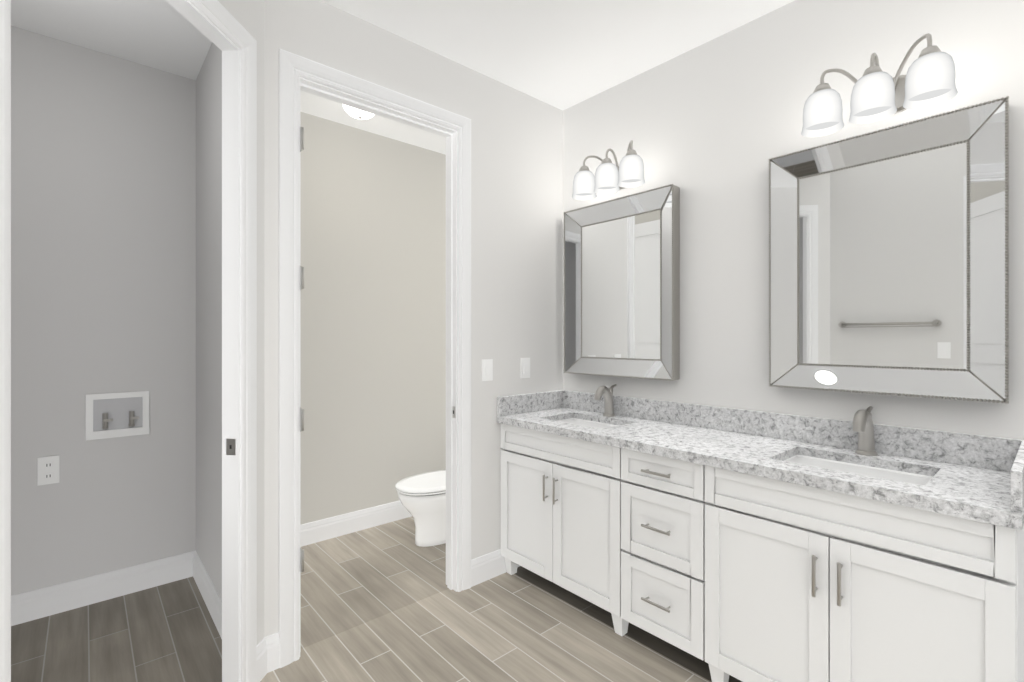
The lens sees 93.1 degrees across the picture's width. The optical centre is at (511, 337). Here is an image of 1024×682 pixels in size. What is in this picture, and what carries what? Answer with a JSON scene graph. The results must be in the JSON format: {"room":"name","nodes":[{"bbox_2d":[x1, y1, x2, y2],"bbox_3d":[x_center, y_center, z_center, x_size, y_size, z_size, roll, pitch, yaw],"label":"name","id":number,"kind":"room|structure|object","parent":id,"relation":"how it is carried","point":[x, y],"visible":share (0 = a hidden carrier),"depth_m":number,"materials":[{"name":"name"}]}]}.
{"room":"bathroom","nodes":[
{"label":"bathroom","id":0,"kind":"room"},
{"bbox_2d":[196,42,221,599],"bbox_3d":[-1.375,-0.058,2.294,0.048,2.735,1.080,0,0,-41],"label":"wall","id":1,"kind":"structure","parent":0,"point":[209,315],"depth_m":2.39,"materials":[{"name":"grey paint"}]},
{"bbox_2d":[11,26,445,595],"bbox_3d":[-1.584,-0.058,2.893,3.240,2.735,0.095,0,0,-41],"label":"wall","id":2,"kind":"structure","parent":0,"point":[103,223],"depth_m":2.56,"materials":[{"name":"grey paint"}]},
{"bbox_2d":[37,455,58,485],"bbox_3d":[-2.189,0.625,2.291,0.075,0.130,0.008,0,0,-41],"label":"electrical outlet","id":3,"kind":"object","parent":2,"relation":"attached to","point":[48,470],"visible":1,"depth_m":2.29,"materials":[{"name":"white plastic"}]},
{"bbox_2d":[86,391,148,439],"bbox_3d":[-1.988,0.390,2.451,0.252,0.225,0.034,0,0,-41],"label":"washer outlet box","id":4,"kind":"object","parent":2,"relation":"attached to","point":[114,415],"visible":1,"depth_m":2.46,"materials":[{"name":"white plastic"}]},
{"bbox_2d":[218,0,263,644],"bbox_3d":[-1.037,-0.058,1.345,0.060,2.735,1.123,0,0,4],"label":"wall","id":5,"kind":"structure","parent":0,"point":[248,15],"depth_m":1.87,"materials":[{"name":"white paint"}]},
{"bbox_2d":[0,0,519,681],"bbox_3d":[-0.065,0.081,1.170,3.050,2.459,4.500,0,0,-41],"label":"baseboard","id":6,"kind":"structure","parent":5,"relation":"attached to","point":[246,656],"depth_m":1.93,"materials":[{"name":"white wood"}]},
{"bbox_2d":[11,516,741,681],"bbox_3d":[-0.065,1.359,1.170,3.450,0.102,4.900,0,0,-41],"label":"floor","id":7,"kind":"structure","parent":0,"point":[506,627],"depth_m":2.14,"materials":[{"name":"tile"}]},
{"bbox_2d":[395,470,445,546],"bbox_3d":[-0.403,0.945,3.238,0.782,0.731,0.464,0,0,-41],"label":"toilet","id":8,"kind":"object","parent":7,"relation":"on","point":[422,497],"visible":0.35,"depth_m":3.03,"materials":[{"name":"white ceramic"}]},
{"bbox_2d":[497,384,1023,681],"bbox_3d":[0.776,0.784,2.104,0.548,1.052,2.005,0,0,-41],"label":"bathroom vanity","id":9,"kind":"object","parent":7,"relation":"on","point":[742,545],"visible":1,"depth_m":1.70,"materials":[{"name":"white wood"}]},
{"bbox_2d":[11,0,794,154],"bbox_3d":[-0.065,-1.475,1.170,3.450,0.100,4.900,0,0,-41],"label":"ceiling","id":10,"kind":"structure","parent":0,"point":[562,55],"depth_m":2.27,"materials":[{"name":"white paint"}]},
{"bbox_2d":[343,104,374,119],"bbox_3d":[-0.905,-1.367,2.894,0.212,0.114,0.212,0,0,-41],"label":"dome","id":11,"kind":"object","parent":10,"relation":"attached to","point":[356,113],"visible":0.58,"depth_m":2.87,"materials":[{"name":"white glass"}]},
{"bbox_2d":[264,0,562,636],"bbox_3d":[-0.383,-0.058,2.485,1.788,2.735,0.095,0,0,-41],"label":"wall","id":12,"kind":"structure","parent":0,"point":[516,226],"depth_m":2.62,"materials":[{"name":"white paint"}]},
{"bbox_2d":[482,359,492,380],"bbox_3d":[-0.133,0.174,2.635,0.072,0.117,0.011,0,0,-41],"label":"switch plate","id":13,"kind":"object","parent":12,"relation":"attached to","point":[487,369],"visible":1,"depth_m":2.63,"materials":[{"name":"white plastic"}]},
{"bbox_2d":[521,358,529,377],"bbox_3d":[0.080,0.174,2.822,0.072,0.117,0.011,0,0,-41],"label":"switch plate","id":14,"kind":"object","parent":12,"relation":"attached to","point":[525,367],"visible":1,"depth_m":2.82,"materials":[{"name":"white plastic"}]},
{"bbox_2d":[563,0,1023,439],"bbox_3d":[1.512,-0.058,1.759,0.095,2.735,3.500,0,0,-41],"label":"wall","id":15,"kind":"structure","parent":0,"point":[711,128],"depth_m":2.17,"materials":[{"name":"white paint"}]},
{"bbox_2d":[572,140,644,199],"bbox_3d":[0.535,-0.915,2.642,0.200,0.235,0.454,0,0,-41],"label":"sconce","id":16,"kind":"object","parent":15,"relation":"attached to","point":[609,177],"visible":1,"depth_m":2.57,"materials":[{"name":"white glass"}]},
{"bbox_2d":[564,184,679,380],"bbox_3d":[0.579,-0.275,2.687,0.072,0.976,0.730,0,0,-41],"label":"mirror","id":17,"kind":"object","parent":15,"relation":"attached to","point":[621,286],"visible":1,"depth_m":2.66,"materials":[{"name":"white mirror"}]},
{"bbox_2d":[801,33,957,136],"bbox_3d":[1.314,-0.915,1.758,0.200,0.235,0.454,0,0,-41],"label":"sconce","id":18,"kind":"object","parent":15,"relation":"attached to","point":[925,81],"visible":1,"depth_m":1.70,"materials":[{"name":"white glass"}]},
{"bbox_2d":[768,96,1008,403],"bbox_3d":[1.349,-0.278,1.813,0.072,0.969,0.715,0,0,-41],"label":"mirror","id":19,"kind":"object","parent":15,"relation":"attached to","point":[888,257],"visible":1,"depth_m":1.77,"materials":[{"name":"white mirror"}]}
]}

